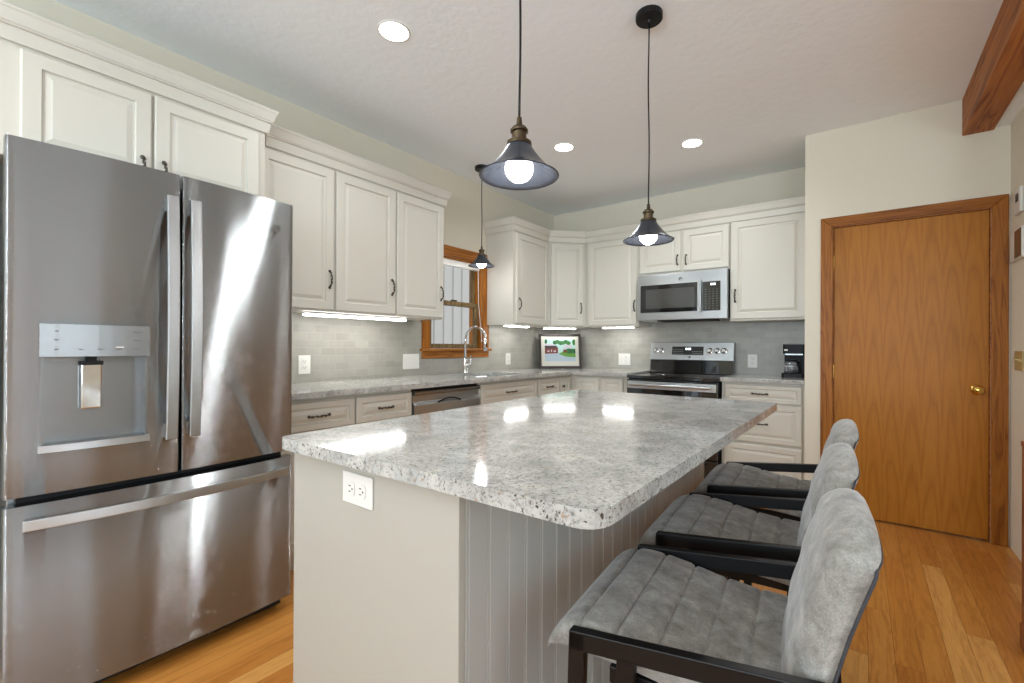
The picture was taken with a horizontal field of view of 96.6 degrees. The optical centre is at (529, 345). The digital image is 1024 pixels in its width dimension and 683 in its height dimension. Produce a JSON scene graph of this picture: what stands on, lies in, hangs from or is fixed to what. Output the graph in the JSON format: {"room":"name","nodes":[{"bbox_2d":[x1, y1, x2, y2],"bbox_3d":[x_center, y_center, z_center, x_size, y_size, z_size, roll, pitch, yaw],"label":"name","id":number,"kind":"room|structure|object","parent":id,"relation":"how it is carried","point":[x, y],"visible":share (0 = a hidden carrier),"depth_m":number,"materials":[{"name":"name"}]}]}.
{"room":"kitchen","nodes":[
{"label":"kitchen","id":0,"kind":"room"},
{"bbox_2d":[4,0,553,260],"bbox_3d":[-2.054,-0.188,2.334,0.150,2.744,8.067,0,0,36],"label":"wall","id":1,"kind":"structure","parent":0,"point":[464,219],"depth_m":3.27,"materials":[{"name":"beige paint"}]},
{"bbox_2d":[0,38,264,196],"bbox_3d":[-1.808,-0.896,2.071,0.546,0.440,0.953,0,0,36],"label":"upper cabinet","id":2,"kind":"object","parent":1,"relation":"attached to","point":[45,98],"visible":0.47,"depth_m":1.86,"materials":[{"name":"beige paint"}]},
{"bbox_2d":[0,0,451,206],"bbox_3d":[-1.607,-1.143,2.356,0.539,0.118,3.119,0,0,36],"label":"crown molding","id":3,"kind":"structure","parent":2,"relation":"attached to","point":[18,25],"depth_m":2.03,"materials":[{"name":"beige paint"}]},
{"bbox_2d":[265,146,333,313],"bbox_3d":[-1.453,-0.659,2.693,0.391,0.908,0.470,0,0,36],"label":"upper cabinet","id":4,"kind":"object","parent":1,"relation":"attached to","point":[305,185],"visible":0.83,"depth_m":2.66,"materials":[{"name":"beige paint"}]},
{"bbox_2d":[298,355,309,373],"bbox_3d":[-1.473,0.128,2.984,0.008,0.122,0.080,0,0,36],"label":"outlet plate","id":5,"kind":"object","parent":1,"relation":"attached to","point":[303,360],"visible":1,"depth_m":2.98,"materials":[{"name":"white plastic"}]},
{"bbox_2d":[328,169,395,316],"bbox_3d":[-1.182,-0.657,3.068,0.391,0.908,0.452,0,0,36],"label":"upper cabinet","id":6,"kind":"object","parent":1,"relation":"attached to","point":[364,210],"visible":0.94,"depth_m":2.95,"materials":[{"name":"beige paint"}]},
{"bbox_2d":[302,311,406,320],"bbox_3d":[-1.141,-0.190,3.057,0.050,0.023,0.750,0,0,36],"label":"light","id":7,"kind":"object","parent":6,"relation":"attached to","point":[320,314],"visible":1,"depth_m":2.98,"materials":[{"name":"white plastic"}]},
{"bbox_2d":[403,354,418,368],"bbox_3d":[-0.958,0.131,3.695,0.008,0.122,0.165,0,0,36],"label":"switch plate","id":8,"kind":"object","parent":1,"relation":"attached to","point":[410,361],"visible":1,"depth_m":3.69,"materials":[{"name":"white plastic"}]},
{"bbox_2d":[390,190,443,320],"bbox_3d":[-0.914,-0.655,3.437,0.391,0.908,0.456,0,0,36],"label":"upper cabinet","id":9,"kind":"object","parent":1,"relation":"attached to","point":[419,223],"visible":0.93,"depth_m":3.32,"materials":[{"name":"beige paint"}]},
{"bbox_2d":[292,313,553,382],"bbox_3d":[-0.743,0.025,4.007,0.010,0.449,3.517,0,0,36],"label":"backsplash","id":10,"kind":"structure","parent":1,"relation":"attached to","point":[337,348],"depth_m":3.45,"materials":[{"name":"grey tile"}]},
{"bbox_2d":[420,244,491,358],"bbox_3d":[-0.699,-0.384,4.164,0.195,0.995,0.880,0,0,36],"label":"window","id":11,"kind":"structure","parent":1,"relation":"in","point":[464,286],"depth_m":4.21,"materials":[{"name":"brown wood"}]},
{"bbox_2d":[444,258,478,270],"bbox_3d":[-0.684,-0.745,4.155,0.048,0.056,0.630,0,0,36],"label":"roller blind","id":12,"kind":"object","parent":11,"relation":"attached to","point":[454,264],"depth_m":4.19,"materials":[{"name":"white fabric"}]},
{"bbox_2d":[506,353,510,364],"bbox_3d":[-0.218,0.142,4.715,0.008,0.118,0.078,0,0,36],"label":"outlet plate","id":13,"kind":"object","parent":1,"relation":"attached to","point":[508,355],"visible":1,"depth_m":4.72,"materials":[{"name":"white plastic"}]},
{"bbox_2d":[486,230,548,326],"bbox_3d":[-0.093,-0.649,4.570,0.391,0.908,0.585,0,0,36],"label":"upper cabinet","id":14,"kind":"object","parent":1,"relation":"attached to","point":[518,283],"visible":1,"depth_m":4.38,"materials":[{"name":"beige paint"}]},
{"bbox_2d":[504,325,529,327],"bbox_3d":[-0.124,-0.188,4.537,0.050,0.013,0.360,0,0,36],"label":"light","id":15,"kind":"object","parent":14,"relation":"attached to","point":[504,325],"visible":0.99,"depth_m":4.48,"materials":[{"name":"white plastic"}]},
{"bbox_2d":[483,196,804,243],"bbox_3d":[0.959,-1.128,4.299,2.783,0.118,0.770,0,0,15],"label":"crown molding","id":16,"kind":"structure","parent":14,"relation":"attached to","point":[795,204],"depth_m":4.23,"materials":[{"name":"beige paint"}]},
{"bbox_2d":[529,242,591,328],"bbox_3d":[0.357,-0.646,4.993,0.623,0.908,0.626,0,0,36],"label":"upper cabinet","id":17,"kind":"object","parent":1,"relation":"attached to","point":[567,261],"visible":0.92,"depth_m":4.74,"materials":[{"name":"beige paint"}]},
{"bbox_2d":[544,328,575,328],"bbox_3d":[0.335,-0.185,5.025,0.360,0.013,0.040,0,0,-9],"label":"light","id":18,"kind":"object","parent":17,"relation":"attached to","point":[544,328],"visible":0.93,"depth_m":5.01,"materials":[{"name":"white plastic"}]},
{"bbox_2d":[54,0,1023,215],"bbox_3d":[0.927,-1.505,0.180,7.500,0.334,8.067,0,0,36],"label":"ceiling","id":19,"kind":"structure","parent":0,"point":[748,79],"depth_m":2.54,"materials":[{"name":"white paint"}]},
{"bbox_2d":[377,20,410,42],"bbox_3d":[-0.669,-1.551,2.253,0.160,0.005,0.160,0,0,36],"label":"recessed light","id":20,"kind":"object","parent":19,"relation":"in","point":[390,30],"visible":1,"depth_m":2.25,"materials":[{"name":"white plastic"}]},
{"bbox_2d":[468,164,494,267],"bbox_3d":[-0.413,-1.110,3.959,0.234,0.879,0.234,0,0,36],"label":"pendant light","id":21,"kind":"object","parent":19,"relation":"hanging from","point":[481,261],"visible":0.87,"depth_m":3.93,"materials":[{"name":"black metal"}]},
{"bbox_2d":[477,246,485,255],"bbox_3d":[-0.414,-0.820,3.958,0.074,0.084,0.074,0,0,36],"label":"socket","id":22,"kind":"object","parent":21,"relation":"attached to","point":[481,251],"depth_m":3.94,"materials":[{"name":"gold metal"}]},
{"bbox_2d":[479,0,558,189],"bbox_3d":[-0.028,-1.014,1.330,0.234,1.079,0.234,0,0,36],"label":"pendant light","id":23,"kind":"object","parent":19,"relation":"hanging from","point":[518,167],"visible":1,"depth_m":1.32,"materials":[{"name":"black metal"}]},
{"bbox_2d":[507,117,531,145],"bbox_3d":[-0.029,-0.624,1.329,0.074,0.084,0.074,0,0,36],"label":"socket","id":24,"kind":"object","parent":23,"relation":"attached to","point":[519,131],"depth_m":1.31,"materials":[{"name":"gold metal"}]},
{"bbox_2d":[554,143,573,151],"bbox_3d":[0.271,-1.544,3.555,0.160,0.005,0.160,0,0,36],"label":"recessed light","id":25,"kind":"object","parent":19,"relation":"in","point":[561,147],"visible":1,"depth_m":3.55,"materials":[{"name":"white plastic"}]},
{"bbox_2d":[623,5,673,245],"bbox_3d":[0.558,-1.010,2.129,0.234,1.079,0.234,0,0,36],"label":"pendant light","id":26,"kind":"object","parent":19,"relation":"hanging from","point":[648,232],"visible":1,"depth_m":2.11,"materials":[{"name":"black metal"}]},
{"bbox_2d":[640,204,655,221],"bbox_3d":[0.556,-0.619,2.128,0.074,0.084,0.074,0,0,36],"label":"socket","id":27,"kind":"object","parent":26,"relation":"attached to","point":[648,213],"depth_m":2.11,"materials":[{"name":"gold metal"}]},
{"bbox_2d":[681,138,702,147],"bbox_3d":[1.241,-1.540,3.476,0.160,0.005,0.160,0,0,36],"label":"recessed light","id":28,"kind":"object","parent":19,"relation":"in","point":[695,142],"visible":1,"depth_m":3.47,"materials":[{"name":"white plastic"}]},
{"bbox_2d":[99,508,1023,682],"bbox_3d":[0.915,1.242,0.174,7.500,0.100,8.067,0,0,36],"label":"floor","id":29,"kind":"structure","parent":0,"point":[942,607],"depth_m":1.89,"materials":[{"name":"brown wood"}]},
{"bbox_2d":[0,134,292,682],"bbox_3d":[-1.634,0.274,1.941,0.933,1.822,0.863,0,0,36],"label":"refrigerator","id":30,"kind":"object","parent":29,"relation":"on","point":[146,312],"visible":0.98,"depth_m":1.60,"materials":[{"name":"metal"}]},
{"bbox_2d":[281,395,354,569],"bbox_3d":[-1.364,0.733,2.609,0.641,0.909,0.451,0,0,36],"label":"base cabinet","id":31,"kind":"object","parent":29,"relation":"on","point":[308,415],"visible":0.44,"depth_m":2.44,"materials":[{"name":"beige paint"}]},
{"bbox_2d":[292,368,649,399],"bbox_3d":[-0.240,0.268,3.661,1.228,0.033,3.464,0,0,36],"label":"countertop","id":32,"kind":"structure","parent":31,"relation":"on","point":[307,390],"depth_m":3.21,"materials":[{"name":"stone"}]},
{"bbox_2d":[462,326,486,372],"bbox_3d":[-0.477,0.039,4.048,0.290,0.424,0.084,0,0,36],"label":"faucet","id":33,"kind":"object","parent":32,"relation":"on","point":[465,364],"visible":0.96,"depth_m":4.08,"materials":[{"name":"silver metal"}]},
{"bbox_2d":[538,334,581,368],"bbox_3d":[0.343,0.065,5.072,0.478,0.384,0.086,0,0,-9],"label":"framed picture","id":34,"kind":"object","parent":32,"relation":"on","point":[555,350],"visible":1,"depth_m":5.07,"materials":[{"name":"black"}]},
{"bbox_2d":[545,339,575,360],"bbox_3d":[0.343,0.054,5.074,0.348,0.246,0.044,0,0,-9],"label":"print","id":35,"kind":"object","parent":34,"relation":"attached to","point":[555,349],"depth_m":5.07,"materials":[{"name":"multicoloured paper"}]},
{"bbox_2d":[354,389,411,424],"bbox_3d":[-1.109,0.735,2.960,0.641,0.909,0.412,0,0,36],"label":"drawer","id":36,"kind":"object","parent":29,"relation":"on","point":[369,407],"visible":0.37,"depth_m":2.77,"materials":[{"name":"beige paint"}]},
{"bbox_2d":[411,383,479,415],"bbox_3d":[-0.798,0.729,3.392,0.587,0.885,0.642,0,0,36],"label":"dishwasher","id":37,"kind":"object","parent":29,"relation":"on","point":[433,399],"visible":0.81,"depth_m":3.19,"materials":[{"name":"silver"}]},
{"bbox_2d":[293,453,703,682],"bbox_3d":[0.091,0.736,1.698,0.658,0.912,1.598,0,0,36],"label":"kitchen island","id":38,"kind":"object","parent":29,"relation":"on","point":[425,585],"visible":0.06,"depth_m":1.03,"materials":[{"name":"beige paint"}]},
{"bbox_2d":[343,470,373,510],"bbox_3d":[-0.403,0.338,1.065,0.117,0.073,0.008,0,0,36],"label":"outlet plate","id":39,"kind":"object","parent":38,"relation":"attached to","point":[358,490],"visible":1,"depth_m":1.06,"materials":[{"name":"white plastic"}]},
{"bbox_2d":[347,481,354,495],"bbox_3d":[-0.421,0.338,1.075,0.028,0.034,0.003,0,0,36],"label":"receptacle","id":40,"kind":"object","parent":39,"relation":"attached to","point":[350,484],"depth_m":1.07,"materials":[{"name":"white plastic"}]},
{"bbox_2d":[358,484,365,499],"bbox_3d":[-0.387,0.338,1.051,0.028,0.034,0.003,0,0,36],"label":"receptacle","id":41,"kind":"object","parent":39,"relation":"attached to","point":[361,487],"depth_m":1.05,"materials":[{"name":"white plastic"}]},
{"bbox_2d":[282,390,776,529],"bbox_3d":[0.198,0.264,1.627,1.007,0.030,1.685,0,0,36],"label":"island countertop","id":42,"kind":"structure","parent":38,"relation":"on","point":[580,459],"depth_m":1.11,"materials":[{"name":"stone"}]},
{"bbox_2d":[477,378,536,404],"bbox_3d":[-0.381,0.740,3.965,0.641,0.909,0.768,0,0,36],"label":"base cabinet","id":43,"kind":"object","parent":29,"relation":"on","point":[498,391],"visible":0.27,"depth_m":3.75,"materials":[{"name":"beige paint"}]},
{"bbox_2d":[536,376,559,395],"bbox_3d":[-0.043,0.742,4.432,0.641,0.909,0.381,0,0,36],"label":"base cabinet","id":44,"kind":"object","parent":29,"relation":"on","point":[551,384],"visible":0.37,"depth_m":4.25,"materials":[{"name":"beige paint"}]},
{"bbox_2d":[559,374,600,391],"bbox_3d":[0.424,0.745,4.828,0.931,0.909,0.804,0,0,36],"label":"base cabinet","id":45,"kind":"object","parent":29,"relation":"on","point":[567,382],"visible":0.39,"depth_m":4.49,"materials":[{"name":"beige paint"}]},
{"bbox_2d":[601,376,628,392],"bbox_3d":[0.978,0.747,4.548,0.291,0.909,0.606,0,0,36],"label":"base cabinet","id":46,"kind":"object","parent":29,"relation":"on","point":[608,383],"visible":0.14,"depth_m":4.31,"materials":[{"name":"beige paint"}]},
{"bbox_2d":[627,342,735,478],"bbox_3d":[1.385,0.587,4.171,0.792,1.232,0.720,0,0,36],"label":"range","id":47,"kind":"object","parent":29,"relation":"on","point":[699,360],"visible":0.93,"depth_m":4.21,"materials":[{"name":"silver metal"}]},
{"bbox_2d":[627,372,727,381],"bbox_3d":[1.377,0.285,4.160,0.792,0.025,0.585,0,0,36],"label":"cooktop","id":48,"kind":"object","parent":47,"relation":"in","point":[649,376],"depth_m":4.06,"materials":[{"name":"black glass"}]},
{"bbox_2d":[547,488,882,682],"bbox_3d":[0.359,0.731,0.924,0.538,0.920,0.434,0,0,31],"label":"bar stool","id":49,"kind":"object","parent":29,"relation":"on","point":[655,613],"visible":1,"depth_m":0.83,"materials":[{"name":"grey fabric"}]},
{"bbox_2d":[637,443,859,595],"bbox_3d":[0.644,0.734,1.360,0.538,0.920,0.434,0,0,32],"label":"bar stool","id":50,"kind":"object","parent":29,"relation":"on","point":[700,521],"visible":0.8,"depth_m":1.29,"materials":[{"name":"grey fabric"}]},
{"bbox_2d":[722,381,804,479],"bbox_3d":[1.981,0.750,3.800,0.588,0.909,0.641,0,0,36],"label":"base cabinet","id":51,"kind":"object","parent":29,"relation":"on","point":[778,438],"visible":0.52,"depth_m":3.52,"materials":[{"name":"beige paint"}]},
{"bbox_2d":[720,374,804,384],"bbox_3d":[1.979,0.278,3.795,0.592,0.033,0.642,0,0,36],"label":"countertop","id":52,"kind":"structure","parent":51,"relation":"on","point":[751,378],"depth_m":3.58,"materials":[{"name":"stone"}]},
{"bbox_2d":[781,344,804,377],"bbox_3d":[2.175,0.128,3.736,0.170,0.269,0.215,0,0,36],"label":"coffee maker","id":53,"kind":"object","parent":52,"relation":"on","point":[794,362],"visible":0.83,"depth_m":3.68,"materials":[{"name":"black plastic"}]},
{"bbox_2d":[694,419,858,682],"bbox_3d":[0.963,0.736,1.800,0.538,0.920,0.434,0,0,32],"label":"bar stool","id":54,"kind":"object","parent":29,"relation":"on","point":[738,478],"visible":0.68,"depth_m":1.76,"materials":[{"name":"grey fabric"}]},
{"bbox_2d":[1020,441,1023,652],"bbox_3d":[1.968,0.790,1.750,0.096,0.820,0.098,0,0,36],"label":"newel post","id":55,"kind":"object","parent":29,"relation":"on","point":[1022,442],"visible":1,"depth_m":1.80,"materials":[{"name":"brown wood"}]},
{"bbox_2d":[554,167,804,374],"bbox_3d":[3.305,-0.163,3.338,7.350,2.744,0.150,0,0,36],"label":"wall","id":56,"kind":"structure","parent":0,"point":[789,183],"depth_m":4.47,"materials":[{"name":"beige paint"}]},
{"bbox_2d":[586,238,650,327],"bbox_3d":[0.916,-0.644,4.732,0.582,0.908,0.393,0,0,36],"label":"upper cabinet","id":57,"kind":"object","parent":56,"relation":"attached to","point":[612,266],"visible":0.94,"depth_m":4.60,"materials":[{"name":"beige paint"}]},
{"bbox_2d":[602,327,633,328],"bbox_3d":[0.920,-0.183,4.725,0.340,0.013,0.050,0,0,36],"label":"light","id":58,"kind":"object","parent":57,"relation":"attached to","point":[602,327],"visible":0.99,"depth_m":4.72,"materials":[{"name":"white plastic"}]},
{"bbox_2d":[619,354,629,364],"bbox_3d":[1.018,0.150,4.884,0.135,0.122,0.008,0,0,36],"label":"switch plate","id":59,"kind":"object","parent":56,"relation":"attached to","point":[624,359],"visible":1,"depth_m":4.88,"materials":[{"name":"white plastic"}]},
{"bbox_2d":[554,320,804,374],"bbox_3d":[1.352,0.012,4.655,2.622,0.497,0.010,0,0,36],"label":"backsplash","id":60,"kind":"structure","parent":56,"relation":"attached to","point":[601,348],"depth_m":4.46,"materials":[{"name":"grey tile"}]},
{"bbox_2d":[639,223,730,275],"bbox_3d":[1.490,-0.881,4.317,0.830,0.432,0.393,0,0,36],"label":"upper cabinet","id":61,"kind":"object","parent":56,"relation":"attached to","point":[705,247],"visible":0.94,"depth_m":4.14,"materials":[{"name":"beige paint"}]},
{"bbox_2d":[638,268,729,322],"bbox_3d":[1.477,-0.442,4.284,0.802,0.438,0.443,0,0,36],"label":"microwave","id":62,"kind":"object","parent":61,"relation":"attached to","point":[704,295],"visible":0.98,"depth_m":4.11,"materials":[{"name":"metal"}]},
{"bbox_2d":[748,354,756,367],"bbox_3d":[2.033,0.143,4.148,0.080,0.122,0.008,0,0,36],"label":"outlet plate","id":63,"kind":"object","parent":56,"relation":"attached to","point":[752,358],"visible":1,"depth_m":4.15,"materials":[{"name":"white plastic"}]},
{"bbox_2d":[730,212,804,322],"bbox_3d":[2.063,-0.651,3.901,0.580,0.888,0.393,0,0,36],"label":"upper cabinet","id":64,"kind":"object","parent":56,"relation":"attached to","point":[767,254],"visible":0.94,"depth_m":3.77,"materials":[{"name":"beige paint"}]},
{"bbox_2d":[804,100,1010,546],"bbox_3d":[2.698,-0.166,3.274,1.178,2.744,0.667,0,0,36],"label":"wall","id":65,"kind":"structure","parent":0,"point":[923,156],"depth_m":3.08,"materials":[{"name":"beige paint"}]},
{"bbox_2d":[820,194,1008,546],"bbox_3d":[2.509,0.149,3.040,0.950,2.113,0.171,0,0,36],"label":"door","id":66,"kind":"structure","parent":65,"relation":"in","point":[914,352],"depth_m":2.97,"materials":[{"name":"brown wood"}]},
{"bbox_2d":[962,0,1023,135],"bbox_3d":[0.689,-1.442,-0.059,0.142,0.234,7.100,0,0,36],"label":"beam","id":67,"kind":"structure","parent":65,"relation":"attached to","point":[998,75],"depth_m":2.28,"materials":[{"name":"brown wood"}]},
{"bbox_2d":[1010,106,1023,561],"bbox_3d":[2.637,-0.061,2.288,0.120,2.530,1.000,0,0,36],"label":"wall","id":68,"kind":"structure","parent":0,"point":[1017,126],"depth_m":2.62,"materials":[{"name":"beige paint"}]},
{"bbox_2d":[1010,225,1023,262],"bbox_3d":[2.770,-0.571,2.587,0.016,0.172,0.235,0,0,36],"label":"tablet","id":69,"kind":"object","parent":68,"relation":"attached to","point":[1016,237],"visible":1,"depth_m":2.55,"materials":[{"name":"white plastic"}]},
{"bbox_2d":[1013,351,1023,370],"bbox_3d":[2.760,0.087,2.575,0.016,0.110,0.160,0,0,36],"label":"switch plate","id":70,"kind":"object","parent":68,"relation":"attached to","point":[1018,359],"visible":1,"depth_m":2.55,"materials":[{"name":"gold metal"}]},
{"bbox_2d":[1014,186,1023,215],"bbox_3d":[2.749,-0.810,2.560,0.018,0.140,0.125,0,0,36],"label":"thermostat","id":71,"kind":"object","parent":68,"relation":"attached to","point":[1019,193],"visible":1,"depth_m":2.53,"materials":[{"name":"white plastic"}]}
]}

